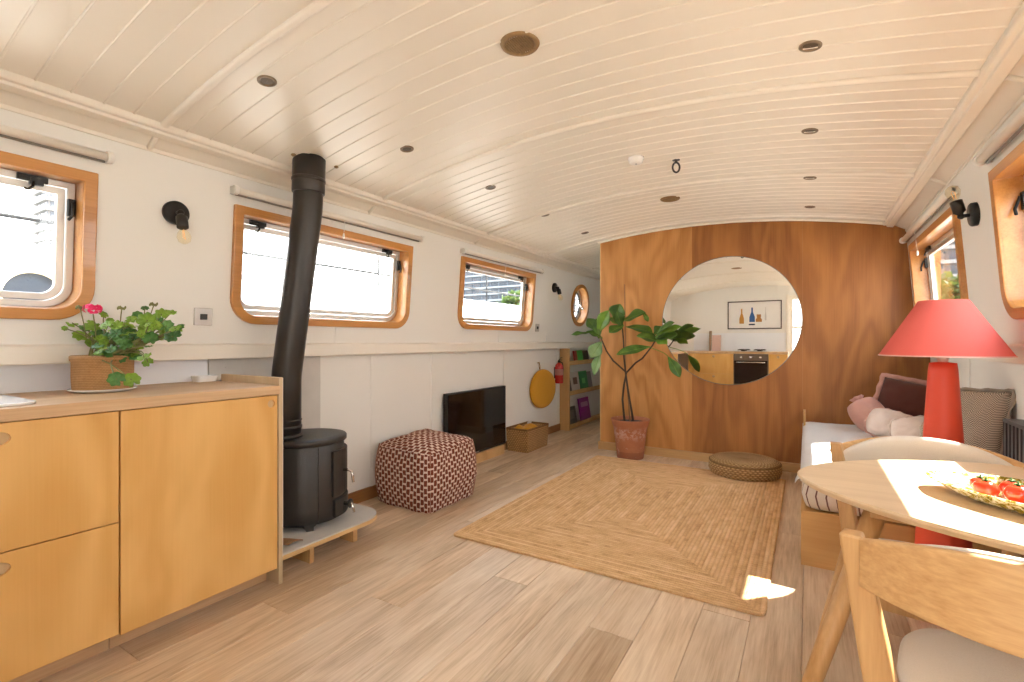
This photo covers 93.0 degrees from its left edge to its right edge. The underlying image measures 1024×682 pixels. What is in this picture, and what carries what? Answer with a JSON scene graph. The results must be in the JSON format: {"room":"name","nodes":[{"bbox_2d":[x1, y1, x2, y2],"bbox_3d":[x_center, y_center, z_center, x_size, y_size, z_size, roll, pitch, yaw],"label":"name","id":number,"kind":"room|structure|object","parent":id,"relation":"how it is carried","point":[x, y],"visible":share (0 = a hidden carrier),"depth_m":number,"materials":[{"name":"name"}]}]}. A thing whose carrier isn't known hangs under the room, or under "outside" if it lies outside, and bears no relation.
{"room":"ship interior","nodes":[
{"label":"ship interior","id":0,"kind":"room"},
{"bbox_2d":[0,108,599,493],"bbox_3d":[-0.459,0.116,4.285,0.208,2.048,9.550,0,0,31],"label":"wall","id":1,"kind":"structure","parent":0,"point":[142,258],"depth_m":3.12,"materials":[{"name":"beige paint"}]},
{"bbox_2d":[0,150,98,319],"bbox_3d":[-2.128,-0.390,1.498,0.181,0.612,1.313,0,0,31],"label":"window","id":2,"kind":"structure","parent":1,"relation":"in","point":[75,190],"depth_m":1.99,"materials":[{"name":"brown wood"}]},
{"bbox_2d":[0,124,114,163],"bbox_3d":[-2.041,-0.765,1.445,0.061,0.048,1.392,0,0,31],"label":"roller blind","id":3,"kind":"object","parent":2,"relation":"attached to","point":[8,132],"visible":1,"depth_m":1.88,"materials":[{"name":"white fabric"}]},
{"bbox_2d":[0,359,206,393],"bbox_3d":[-2.245,0.148,1.416,0.012,0.112,2.570,0,0,31],"label":"backsplash","id":4,"kind":"structure","parent":1,"relation":"attached to","point":[41,377],"depth_m":2.02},
{"bbox_2d":[162,201,189,238],"bbox_3d":[-1.537,-0.550,2.254,0.121,0.209,0.110,0,0,31],"label":"wall light","id":5,"kind":"object","parent":1,"relation":"attached to","point":[176,213],"visible":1,"depth_m":2.24,"materials":[{"name":"black metal"}]},
{"bbox_2d":[175,213,188,229],"bbox_3d":[-1.524,-0.554,2.246,0.059,0.078,0.048,0,0,31],"label":"socket","id":6,"kind":"object","parent":5,"relation":"attached to","point":[181,219],"depth_m":2.23,"materials":[{"name":"black metal"}]},
{"bbox_2d":[193,308,212,325],"bbox_3d":[-1.536,-0.121,2.420,0.018,0.086,0.086,0,0,31],"label":"light switch","id":7,"kind":"object","parent":1,"relation":"attached to","point":[202,316],"visible":1,"depth_m":2.42,"materials":[{"name":"plastic"}]},
{"bbox_2d":[208,356,319,428],"bbox_3d":[-1.397,0.607,2.803,0.020,1.026,0.671,0,0,31],"label":"shield","id":8,"kind":"object","parent":1,"relation":"attached to","point":[310,372],"visible":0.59,"depth_m":2.98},
{"bbox_2d":[0,342,596,365],"bbox_3d":[-0.478,0.052,4.297,0.142,0.080,9.550,0,0,31],"label":"trim","id":9,"kind":"structure","parent":1,"relation":"attached to","point":[10,354],"depth_m":2.57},
{"bbox_2d":[0,68,599,275],"bbox_3d":[-0.280,-0.925,4.177,0.072,0.069,9.550,0,0,31],"label":"trim","id":10,"kind":"structure","parent":1,"relation":"attached to","point":[9,81],"depth_m":2.25,"materials":[{"name":"beige paint"}]},
{"bbox_2d":[0,89,599,280],"bbox_3d":[-0.359,-0.903,4.225,0.131,0.114,9.550,0,0,31],"label":"trim","id":11,"kind":"structure","parent":1,"relation":"attached to","point":[10,101],"depth_m":2.35,"materials":[{"name":"beige paint"}]},
{"bbox_2d":[230,204,412,328],"bbox_3d":[-1.152,-0.399,3.105,0.182,0.616,1.317,0,0,31],"label":"window","id":12,"kind":"structure","parent":1,"relation":"in","point":[244,217],"depth_m":3.10,"materials":[{"name":"brown wood"}]},
{"bbox_2d":[230,185,423,241],"bbox_3d":[-1.052,-0.720,3.075,0.061,0.147,1.415,0,0,31],"label":"roller blind","id":13,"kind":"object","parent":12,"relation":"attached to","point":[236,190],"visible":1,"depth_m":2.98,"materials":[{"name":"white fabric"}]},
{"bbox_2d":[348,423,559,503],"bbox_3d":[-0.304,1.077,4.619,0.026,0.085,3.480,0,0,31],"label":"baseboard","id":14,"kind":"structure","parent":1,"relation":"attached to","point":[359,496],"depth_m":3.43,"materials":[{"name":"brown wood"}]},
{"bbox_2d":[458,256,535,330],"bbox_3d":[-0.154,-0.416,4.746,0.182,0.622,1.310,0,0,31],"label":"window","id":15,"kind":"structure","parent":1,"relation":"in","point":[527,279],"depth_m":4.79,"materials":[{"name":"brown wood"}]},
{"bbox_2d":[460,248,544,276],"bbox_3d":[-0.042,-0.705,4.740,0.061,0.168,1.460,0,0,31],"label":"roller blind","id":16,"kind":"object","parent":15,"relation":"attached to","point":[465,251],"visible":1,"depth_m":4.59,"materials":[{"name":"white fabric"}]},
{"bbox_2d":[535,324,538,331],"bbox_3d":[0.282,-0.148,5.410,0.018,0.086,0.086,0,0,31],"label":"light switch","id":17,"kind":"object","parent":1,"relation":"attached to","point":[536,325],"visible":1,"depth_m":5.40,"materials":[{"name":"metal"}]},
{"bbox_2d":[529,362,555,407],"bbox_3d":[0.342,0.507,5.594,0.096,0.530,0.448,0,0,43],"label":"cushion","id":18,"kind":"object","parent":1,"relation":"hanging from","point":[542,390],"visible":1,"depth_m":5.54,"materials":[{"name":"fabric"}]},
{"bbox_2d":[552,283,561,295],"bbox_3d":[0.536,-0.576,5.664,0.121,0.209,0.110,0,0,31],"label":"wall light","id":19,"kind":"object","parent":1,"relation":"attached to","point":[555,288],"visible":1,"depth_m":5.65,"materials":[{"name":"black metal"}]},
{"bbox_2d":[554,357,563,383],"bbox_3d":[0.572,0.356,5.966,0.112,0.323,0.113,0,0,15],"label":"fire extinguisher","id":20,"kind":"object","parent":1,"relation":"attached to","point":[558,369],"visible":0.99,"depth_m":5.93,"materials":[{"name":"red metal"}]},
{"bbox_2d":[571,285,588,325],"bbox_3d":[0.848,-0.465,6.387,0.178,0.546,0.544,0,0,31],"label":"window","id":21,"kind":"structure","parent":1,"relation":"in","point":[581,291],"depth_m":6.51,"materials":[{"name":"brown wood"}]},
{"bbox_2d":[36,418,945,681],"bbox_3d":[1.038,1.130,3.445,4.200,0.020,14.307,0,0,31],"label":"floor","id":22,"kind":"structure","parent":0,"point":[410,599],"depth_m":1.93,"materials":[{"name":"brown wood"}]},
{"bbox_2d":[0,411,118,681],"bbox_3d":[-1.789,0.684,1.611,0.579,0.872,0.598,0,0,31],"label":"drawer unit","id":23,"kind":"object","parent":22,"relation":"on","point":[59,476],"visible":1,"depth_m":1.57,"materials":[{"name":"brown wood"}]},
{"bbox_2d":[109,374,282,648],"bbox_3d":[-1.470,0.644,2.135,0.582,0.952,0.624,0,0,31],"label":"base cabinet","id":24,"kind":"object","parent":22,"relation":"on","point":[200,522],"visible":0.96,"depth_m":1.93,"materials":[{"name":"brown wood"}]},
{"bbox_2d":[0,381,279,421],"bbox_3d":[-1.985,0.224,1.270,0.588,0.040,2.591,0,0,31],"label":"countertop","id":25,"kind":"structure","parent":24,"relation":"on","point":[57,403],"depth_m":1.82,"materials":[{"name":"brown wood"}]},
{"bbox_2d":[0,395,35,406],"bbox_3d":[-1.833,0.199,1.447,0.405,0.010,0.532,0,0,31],"label":"sink","id":26,"kind":"object","parent":25,"relation":"in","point":[5,400],"visible":1,"depth_m":1.56,"materials":[{"name":"ceramic"}]},
{"bbox_2d":[67,386,137,392],"bbox_3d":[-1.658,0.197,1.971,0.220,0.013,0.220,0,0,31],"label":"saucer","id":27,"kind":"object","parent":25,"relation":"on","point":[124,389],"visible":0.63,"depth_m":1.90,"materials":[{"name":"white ceramic"}]},
{"bbox_2d":[68,355,133,390],"bbox_3d":[-1.658,0.127,1.971,0.210,0.140,0.210,0,0,31],"label":"pot","id":28,"kind":"object","parent":27,"relation":"on","point":[87,372],"depth_m":1.89,"materials":[{"name":"brown wicker"}]},
{"bbox_2d":[61,302,183,390],"bbox_3d":[-1.580,0.021,1.972,0.590,0.352,0.298,0,0,31],"label":"geranium","id":29,"kind":"object","parent":25,"relation":"on","point":[110,366],"visible":0.98,"depth_m":1.91,"materials":[{"name":"plant"}]},
{"bbox_2d":[191,375,217,381],"bbox_3d":[-1.543,0.189,2.440,0.076,0.030,0.110,0,0,31],"label":"soap dish","id":30,"kind":"object","parent":25,"relation":"on","point":[199,378],"visible":1,"depth_m":2.41,"materials":[{"name":"white ceramic"}]},
{"bbox_2d":[283,503,376,563],"bbox_3d":[-1.131,1.056,2.689,0.555,0.127,0.667,0,0,31],"label":"platform","id":31,"kind":"object","parent":22,"relation":"on","point":[345,526],"visible":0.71,"depth_m":2.55,"materials":[{"name":"brown wood"}]},
{"bbox_2d":[283,538,302,544],"bbox_3d":[-1.111,0.981,2.386,0.153,0.021,0.080,0,0,11],"label":"scrap","id":32,"kind":"object","parent":31,"relation":"on","point":[286,541],"visible":0.62,"depth_m":2.37,"materials":[{"name":"brown wood"}]},
{"bbox_2d":[283,428,355,531],"bbox_3d":[-1.137,0.754,2.701,0.429,0.478,0.422,0,0,-38],"label":"wood stove","id":33,"kind":"object","parent":31,"relation":"on","point":[315,469],"visible":0.81,"depth_m":2.54,"materials":[{"name":"black metal"}]},
{"bbox_2d":[271,153,338,439],"bbox_3d":[-1.123,-0.235,2.594,0.338,1.504,0.204,0,0,-4],"label":"flue","id":34,"kind":"object","parent":33,"relation":"attached to","point":[308,170],"visible":0.84,"depth_m":2.54,"materials":[{"name":"black metal"}]},
{"bbox_2d":[375,428,476,513],"bbox_3d":[-0.604,0.892,3.481,0.582,0.475,0.589,0,0,33],"label":"knitted pouf","id":35,"kind":"object","parent":22,"relation":"on","point":[425,470],"visible":1,"depth_m":3.27,"materials":[{"name":"fabric"}]},
{"bbox_2d":[443,385,505,452],"bbox_3d":[-0.322,0.739,4.503,0.046,0.582,0.935,0,0,31],"label":"television","id":36,"kind":"object","parent":22,"relation":"on","point":[479,415],"visible":0.82,"depth_m":4.48,"materials":[{"name":"black glass"}]},
{"bbox_2d":[476,444,503,462],"bbox_3d":[-0.354,1.076,4.456,0.080,0.088,0.950,0,0,31],"label":"plinth","id":37,"kind":"object","parent":22,"relation":"on","point":[487,454],"visible":0.38,"depth_m":4.62,"materials":[{"name":"brown wood"}]},
{"bbox_2d":[506,421,548,452],"bbox_3d":[0.167,1.002,5.107,0.272,0.237,0.481,0,0,31],"label":"wicker basket","id":38,"kind":"object","parent":22,"relation":"on","point":[518,440],"visible":0.83,"depth_m":4.94,"materials":[{"name":"brown wicker"}]},
{"bbox_2d":[515,423,536,428],"bbox_3d":[0.151,0.985,5.082,0.215,0.229,0.355,0,0,31],"label":"cloth","id":39,"kind":"object","parent":38,"relation":"in","point":[529,425],"visible":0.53,"depth_m":5.09,"materials":[{"name":"fabric"}]},
{"bbox_2d":[560,348,599,430],"bbox_3d":[1.055,0.607,6.738,0.129,1.026,1.545,0,0,31],"label":"bookshelf","id":40,"kind":"object","parent":22,"relation":"on","point":[565,393],"visible":0.49,"depth_m":6.08,"materials":[{"name":"brown wood"}]},
{"bbox_2d":[570,406,576,423],"bbox_3d":[0.764,0.964,6.238,0.056,0.240,0.262,0,0,31],"label":"book","id":41,"kind":"object","parent":40,"relation":"on","point":[573,418],"visible":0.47,"depth_m":6.26,"materials":[{"name":"paper"}]},
{"bbox_2d":[570,410,574,419],"bbox_3d":[0.770,0.945,6.236,0.018,0.107,0.156,0,0,31],"label":"picture","id":42,"kind":"object","parent":41,"relation":"attached to","point":[572,412],"depth_m":6.24},
{"bbox_2d":[570,371,579,390],"bbox_3d":[0.814,0.532,6.325,0.060,0.264,0.262,0,0,31],"label":"book","id":43,"kind":"object","parent":40,"relation":"on","point":[574,378],"visible":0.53,"depth_m":6.32,"materials":[{"name":"paper"}]},
{"bbox_2d":[572,351,577,360],"bbox_3d":[0.823,0.206,6.322,0.042,0.156,0.087,0,0,31],"label":"book","id":44,"kind":"object","parent":40,"relation":"on","point":[574,352],"visible":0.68,"depth_m":6.30,"materials":[{"name":"paper"}]},
{"bbox_2d":[576,350,582,359],"bbox_3d":[0.894,0.203,6.440,0.043,0.161,0.182,0,0,31],"label":"book","id":45,"kind":"object","parent":40,"relation":"on","point":[579,352],"visible":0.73,"depth_m":6.43,"materials":[{"name":"paper"}]},
{"bbox_2d":[578,370,587,388],"bbox_3d":[0.960,0.534,6.564,0.059,0.260,0.262,0,0,31],"label":"book","id":46,"kind":"object","parent":40,"relation":"on","point":[583,381],"visible":0.8,"depth_m":6.55,"materials":[{"name":"paper"}]},
{"bbox_2d":[577,396,590,420],"bbox_3d":[0.985,0.927,6.613,0.068,0.314,0.332,0,0,31],"label":"book","id":47,"kind":"object","parent":40,"relation":"on","point":[583,403],"visible":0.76,"depth_m":6.58,"materials":[{"name":"paper"}]},
{"bbox_2d":[581,401,587,406],"bbox_3d":[0.984,0.857,6.615,0.011,0.062,0.231,0,0,31],"label":"picture","id":48,"kind":"object","parent":47,"relation":"attached to","point":[583,403],"depth_m":6.62},
{"bbox_2d":[582,350,588,359],"bbox_3d":[0.996,0.206,6.606,0.042,0.156,0.192,0,0,31],"label":"book","id":49,"kind":"object","parent":40,"relation":"on","point":[584,352],"visible":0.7,"depth_m":6.60,"materials":[{"name":"paper"}]},
{"bbox_2d":[586,371,592,386],"bbox_3d":[1.070,0.541,6.743,0.057,0.245,0.142,0,0,31],"label":"book","id":50,"kind":"object","parent":40,"relation":"on","point":[588,373],"visible":0.7,"depth_m":6.73,"materials":[{"name":"paper"}]},
{"bbox_2d":[454,455,785,615],"bbox_3d":[0.923,1.113,3.341,1.605,0.011,2.264,0,0,31],"label":"jute rug","id":51,"kind":"object","parent":22,"relation":"on","point":[699,534],"visible":0.96,"depth_m":2.89,"materials":[{"name":"beige wicker"}]},
{"bbox_2d":[571,284,681,459],"bbox_3d":[1.126,0.284,4.624,1.080,1.672,0.466,0,0,41],"label":"potted plant","id":52,"kind":"object","parent":22,"relation":"on","point":[630,432],"visible":1,"depth_m":4.59,"materials":[{"name":"plant"}]},
{"bbox_2d":[611,416,649,459],"bbox_3d":[1.138,0.933,4.679,0.368,0.374,0.368,0,0,31],"label":"terracotta pot","id":53,"kind":"object","parent":22,"relation":"on","point":[630,432],"depth_m":4.56,"materials":[{"name":"orange ceramic"}]},
{"bbox_2d":[708,452,781,481],"bbox_3d":[1.949,1.049,4.079,0.560,0.142,0.560,0,0,31],"label":"floor cushion","id":54,"kind":"object","parent":22,"relation":"on","point":[743,466],"visible":1,"depth_m":3.90,"materials":[{"name":"wicker"}]},
{"bbox_2d":[801,409,1001,570],"bbox_3d":[2.295,0.848,3.058,0.801,0.545,1.940,0,0,31],"label":"storage bench","id":55,"kind":"object","parent":22,"relation":"on","point":[820,530],"visible":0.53,"depth_m":2.38,"materials":[{"name":"brown wood"}]},
{"bbox_2d":[802,481,862,515],"bbox_3d":[2.279,0.769,3.065,0.764,0.154,1.945,0,0,31],"label":"mattress","id":56,"kind":"object","parent":55,"relation":"on","point":[814,499],"visible":0.11,"depth_m":2.40,"materials":[{"name":"beige fabric"}]},
{"bbox_2d":[795,422,871,481],"bbox_3d":[2.256,0.682,3.068,0.778,0.065,1.923,0,0,31],"label":"blanket","id":57,"kind":"object","parent":56,"relation":"on","point":[817,437],"visible":0.3,"depth_m":3.30,"materials":[{"name":"white fabric"}]},
{"bbox_2d":[847,394,884,430],"bbox_3d":[2.580,0.522,3.521,0.247,0.263,0.233,0,0,31],"label":"cushion","id":58,"kind":"object","parent":57,"relation":"on","point":[857,410],"visible":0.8,"depth_m":3.49,"materials":[{"name":"pink fabric"}]},
{"bbox_2d":[863,407,911,436],"bbox_3d":[2.481,0.554,3.176,0.231,0.230,0.258,0,0,-24],"label":"cushion","id":59,"kind":"object","parent":57,"relation":"on","point":[877,419],"visible":0.41,"depth_m":3.16,"materials":[{"name":"fabric"}]},
{"bbox_2d":[873,373,926,416],"bbox_3d":[2.877,0.457,3.554,0.193,0.426,0.458,0,0,-34],"label":"cushion","id":60,"kind":"object","parent":57,"relation":"on","point":[907,395],"visible":0.47,"depth_m":3.53,"materials":[{"name":"brown fabric"}]},
{"bbox_2d":[888,415,923,436],"bbox_3d":[2.345,0.545,2.812,0.259,0.237,0.208,0,0,31],"label":"cushion","id":61,"kind":"object","parent":57,"relation":"on","point":[908,425],"visible":0.23,"depth_m":2.81,"materials":[{"name":"fabric"}]},
{"bbox_2d":[920,387,1015,454],"bbox_3d":[2.208,0.438,2.382,0.222,0.445,0.440,0,0,-8],"label":"cushion","id":62,"kind":"object","parent":57,"relation":"on","point":[984,410],"visible":0.31,"depth_m":2.23,"materials":[{"name":"beige fabric"}]},
{"bbox_2d":[797,460,1023,681],"bbox_3d":[1.103,0.753,1.249,0.770,0.745,0.860,0,0,31],"label":"dining table","id":63,"kind":"object","parent":22,"relation":"on","point":[898,491],"visible":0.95,"depth_m":1.19,"materials":[{"name":"brown wood"}]},
{"bbox_2d":[926,471,1023,514],"bbox_3d":[1.197,0.361,1.081,0.259,0.036,0.455,0,0,-25],"label":"oval platter","id":64,"kind":"object","parent":63,"relation":"on","point":[956,481],"visible":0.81,"depth_m":1.20,"materials":[{"name":"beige ceramic"}]},
{"bbox_2d":[969,474,983,487],"bbox_3d":[1.156,0.349,1.199,0.041,0.042,0.041,0,0,31],"label":"tomato","id":65,"kind":"object","parent":64,"relation":"on","point":[977,477],"visible":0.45,"depth_m":1.20,"materials":[{"name":"red food"}]},
{"bbox_2d":[972,477,999,496],"bbox_3d":[1.124,0.346,1.153,0.049,0.048,0.049,0,0,31],"label":"tomato","id":66,"kind":"object","parent":64,"relation":"on","point":[986,486],"visible":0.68,"depth_m":1.14,"materials":[{"name":"red food"}]},
{"bbox_2d":[999,478,1016,492],"bbox_3d":[1.190,0.348,1.158,0.045,0.045,0.045,0,0,7],"label":"tomato","id":67,"kind":"object","parent":64,"relation":"on","point":[1002,485],"visible":0.42,"depth_m":1.16,"materials":[{"name":"red food"}]},
{"bbox_2d":[1003,481,1023,503],"bbox_3d":[1.157,0.346,1.110,0.051,0.050,0.051,0,0,-26],"label":"tomato","id":68,"kind":"object","parent":64,"relation":"on","point":[1014,492],"visible":0.8,"depth_m":1.10,"materials":[{"name":"red food"}]},
{"bbox_2d":[817,436,1023,634],"bbox_3d":[1.256,0.727,1.475,0.594,0.800,0.522,0,0,40],"label":"dining chair","id":69,"kind":"object","parent":22,"relation":"on","point":[884,447],"visible":0.35,"depth_m":1.65,"materials":[{"name":"brown wood"}]},
{"bbox_2d":[839,528,1023,681],"bbox_3d":[0.937,0.727,0.878,0.594,0.800,0.522,0,0,43],"label":"dining chair","id":70,"kind":"object","parent":22,"relation":"on","point":[977,596],"visible":1,"depth_m":0.85,"materials":[{"name":"brown wood"}]},
{"bbox_2d":[878,299,1017,548],"bbox_3d":[1.773,0.477,2.000,0.427,1.286,0.427,0,0,31],"label":"floor lamp","id":71,"kind":"object","parent":22,"relation":"on","point":[943,329],"visible":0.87,"depth_m":1.94,"materials":[{"name":"red fabric"}]},
{"bbox_2d":[0,0,1023,270],"bbox_3d":[0.995,-1.029,3.432,3.006,0.243,9.900,0,0,31],"label":"ceiling","id":72,"kind":"structure","parent":0,"point":[725,89],"depth_m":2.01,"materials":[{"name":"beige paint"}]},
{"bbox_2d":[257,75,276,86],"bbox_3d":[-0.975,-1.038,1.934,0.073,0.025,0.072,0,0,31],"label":"recessed light","id":73,"kind":"object","parent":72,"relation":"in","point":[264,80],"visible":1,"depth_m":1.93,"materials":[{"name":"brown metal"}]},
{"bbox_2d":[400,145,413,152],"bbox_3d":[-0.566,-1.038,2.616,0.073,0.025,0.072,0,0,31],"label":"recessed light","id":74,"kind":"object","parent":72,"relation":"in","point":[406,149],"visible":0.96,"depth_m":2.62,"materials":[{"name":"brown metal"}]},
{"bbox_2d":[485,185,495,189],"bbox_3d":[-0.145,-1.040,3.279,0.073,0.025,0.072,0,0,31],"label":"recessed light","id":75,"kind":"object","parent":72,"relation":"in","point":[489,187],"visible":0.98,"depth_m":3.28,"materials":[{"name":"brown metal"}]},
{"bbox_2d":[500,31,539,56],"bbox_3d":[0.029,-1.101,1.798,0.148,0.019,0.148,0,0,31],"label":"ceiling vent","id":76,"kind":"object","parent":72,"relation":"in","point":[517,43],"visible":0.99,"depth_m":1.79,"materials":[{"name":"brown metal"}]},
{"bbox_2d":[505,36,533,53],"bbox_3d":[0.029,-1.097,1.798,0.106,0.007,0.106,0,0,31],"label":"grille","id":77,"kind":"object","parent":76,"relation":"attached to","point":[513,44],"depth_m":1.80,"materials":[{"name":"brown metal"}]},
{"bbox_2d":[628,155,643,165],"bbox_3d":[0.744,-1.081,2.916,0.094,0.047,0.094,0,0,31],"label":"smoke detector","id":78,"kind":"object","parent":72,"relation":"attached to","point":[634,160],"visible":1,"depth_m":2.89,"materials":[{"name":"white plastic"}]},
{"bbox_2d":[660,196,679,201],"bbox_3d":[1.222,-1.100,3.756,0.148,0.019,0.148,0,0,31],"label":"ceiling vent","id":79,"kind":"object","parent":72,"relation":"in","point":[667,198],"visible":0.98,"depth_m":3.75,"materials":[{"name":"brown metal"}]},
{"bbox_2d":[663,198,676,200],"bbox_3d":[1.222,-1.097,3.756,0.106,0.007,0.106,0,0,31],"label":"grille","id":80,"kind":"object","parent":79,"relation":"attached to","point":[664,199],"depth_m":3.76,"materials":[{"name":"brown metal"}]},
{"bbox_2d":[672,159,680,172],"bbox_3d":[0.991,-1.056,2.935,0.044,0.088,0.044,0,0,40],"label":"ring hook","id":81,"kind":"object","parent":72,"relation":"attached to","point":[674,160],"visible":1,"depth_m":2.93,"materials":[{"name":"black metal"}]},
{"bbox_2d":[801,128,817,133],"bbox_3d":[1.460,-1.033,2.382,0.073,0.025,0.072,0,0,31],"label":"recessed light","id":82,"kind":"object","parent":72,"relation":"in","point":[808,130],"visible":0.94,"depth_m":2.38,"materials":[{"name":"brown metal"}]},
{"bbox_2d":[798,40,821,51],"bbox_3d":[1.042,-1.034,1.697,0.073,0.025,0.072,0,0,31],"label":"recessed light","id":83,"kind":"object","parent":72,"relation":"in","point":[811,43],"visible":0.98,"depth_m":1.69,"materials":[{"name":"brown metal"}]},
{"bbox_2d":[803,176,816,179],"bbox_3d":[1.880,-1.033,3.066,0.073,0.025,0.072,0,0,31],"label":"recessed light","id":84,"kind":"object","parent":72,"relation":"in","point":[814,177],"visible":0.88,"depth_m":3.05,"materials":[{"name":"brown metal"}]},
{"bbox_2d":[597,218,940,472],"bbox_3d":[2.071,0.008,4.378,2.722,2.224,0.086,0,0,31],"label":"wall","id":85,"kind":"structure","parent":0,"point":[851,279],"depth_m":4.23,"materials":[{"name":"brown wood"}]},
{"bbox_2d":[662,256,802,384],"bbox_3d":[1.960,-0.185,4.418,1.170,1.170,0.012,0,0,31],"label":"round mirror","id":86,"kind":"object","parent":85,"relation":"attached to","point":[740,318],"visible":0.98,"depth_m":4.39,"materials":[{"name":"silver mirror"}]},
{"bbox_2d":[906,102,1023,419],"bbox_3d":[2.424,0.116,2.535,0.208,2.048,9.550,0,0,31],"label":"wall","id":87,"kind":"structure","parent":0,"point":[979,247],"depth_m":2.24,"materials":[{"name":"beige paint"}]},
{"bbox_2d":[908,207,968,305],"bbox_3d":[2.697,-0.402,3.025,0.182,0.622,1.310,0,0,31],"label":"window","id":88,"kind":"structure","parent":87,"relation":"in","point":[945,229],"depth_m":3.30,"materials":[{"name":"brown wood"}]},
{"bbox_2d":[899,186,958,255],"bbox_3d":[2.629,-0.690,3.107,0.061,0.207,1.440,0,0,31],"label":"roller blind","id":89,"kind":"object","parent":88,"relation":"attached to","point":[942,200],"visible":0.98,"depth_m":2.85,"materials":[{"name":"white fabric"}]},
{"bbox_2d":[883,1,1023,226],"bbox_3d":[2.245,-0.925,2.644,0.072,0.069,9.550,0,0,31],"label":"trim","id":90,"kind":"structure","parent":87,"relation":"attached to","point":[1009,49],"depth_m":1.86,"materials":[{"name":"beige paint"}]},
{"bbox_2d":[894,55,1023,230],"bbox_3d":[2.324,-0.903,2.596,0.131,0.114,9.550,0,0,31],"label":"trim","id":91,"kind":"structure","parent":87,"relation":"attached to","point":[1009,96],"depth_m":2.12,"materials":[{"name":"beige paint"}]},
{"bbox_2d":[947,191,979,226],"bbox_3d":[2.121,-0.637,2.292,0.121,0.202,0.110,0,0,31],"label":"wall light","id":92,"kind":"object","parent":87,"relation":"attached to","point":[958,208],"visible":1,"depth_m":2.28,"materials":[{"name":"black metal"}]},
{"bbox_2d":[949,199,965,215],"bbox_3d":[2.109,-0.629,2.300,0.059,0.078,0.048,0,0,31],"label":"socket","id":93,"kind":"object","parent":92,"relation":"attached to","point":[958,208],"depth_m":2.28,"materials":[{"name":"black metal"}]},
{"bbox_2d":[965,344,1023,364],"bbox_3d":[2.443,0.052,2.524,0.142,0.080,9.550,0,0,31],"label":"trim","id":94,"kind":"structure","parent":87,"relation":"attached to","point":[1018,349],"depth_m":1.95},
{"bbox_2d":[988,140,1023,318],"bbox_3d":[1.724,-0.395,1.421,0.182,0.622,1.322,0,0,31],"label":"window","id":95,"kind":"structure","parent":87,"relation":"in","point":[1006,179],"depth_m":1.96,"materials":[{"name":"brown wood"}]},
{"bbox_2d":[972,108,1023,166],"bbox_3d":[1.633,-0.765,1.466,0.061,0.048,1.400,0,0,31],"label":"roller blind","id":96,"kind":"object","parent":95,"relation":"attached to","point":[986,157],"visible":1,"depth_m":1.83,"materials":[{"name":"white fabric"}]},
{"bbox_2d":[1003,418,1023,462],"bbox_3d":[1.711,0.723,1.370,0.097,0.795,1.524,0,0,31],"label":"radiator","id":97,"kind":"object","parent":87,"relation":"attached to","point":[1013,429],"visible":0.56,"depth_m":1.95,"materials":[{"name":"metal"}]},
{"bbox_2d":[1003,418,1023,429],"bbox_3d":[1.696,0.333,1.377,0.064,0.015,1.521,0,0,31],"label":"grille","id":98,"kind":"object","parent":97,"relation":"attached to","point":[1013,424],"depth_m":1.96,"materials":[{"name":"grey metal"}]},
{"bbox_3d":[129.334,1.670,-78.513,297.400,0.900,600.000,0,0,31],"label":"quay","id":99,"kind":"object","parent":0,"visible":0},
{"bbox_2d":[941,240,957,277],"bbox_3d":[98.683,-27.880,110.000,27.800,60.000,27.800,0,0,31],"label":"apartment block","id":100,"kind":"object","parent":99,"relation":"on","point":[948,253],"visible":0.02,"depth_m":99.71,"materials":[{"name":"white concrete"}]},
{"bbox_2d":[941,271,960,298],"bbox_3d":[28.446,-1.199,31.918,5.542,6.660,5.070,0,0,31],"label":"tree","id":101,"kind":"object","parent":99,"relation":"on","point":[950,288],"visible":0.09,"depth_m":30.80,"materials":[{"name":"green plant"}]},
{"bbox_3d":[0.000,2.145,0.000,600.000,0.050,600.000,0,0,31],"label":"water","id":102,"kind":"object","parent":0,"visible":0},
{"bbox_2d":[30,191,54,248],"bbox_3d":[-137.037,-35.380,150.000,12.800,75.000,13.800,0,0,31],"label":"tower block","id":103,"kind":"object","parent":102,"relation":"on","point":[44,203],"visible":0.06,"depth_m":143.00,"materials":[{"name":"white concrete"}]},
{"bbox_2d":[0,213,577,323],"bbox_3d":[-3.251,0.428,6.068,2.545,3.184,19.200,0,0,31],"label":"exterior view","id":104,"kind":"object","parent":102,"relation":"on","point":[23,268],"visible":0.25,"depth_m":5.00,"materials":[{"name":"white paint"}]},
{"bbox_2d":[497,289,520,305],"bbox_3d":[0.601,-1.499,47.932,4.284,7.257,3.742,0,0,31],"label":"tree","id":105,"kind":"object","parent":102,"relation":"on","point":[509,299],"visible":0.21,"depth_m":47.04,"materials":[{"name":"green plant"}]},
{"bbox_2d":[463,272,578,312],"bbox_3d":[3.951,-52.880,240.000,43.800,110.000,47.800,0,0,31],"label":"tower block","id":106,"kind":"object","parent":102,"relation":"on","point":[472,280],"visible":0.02,"depth_m":222.62,"materials":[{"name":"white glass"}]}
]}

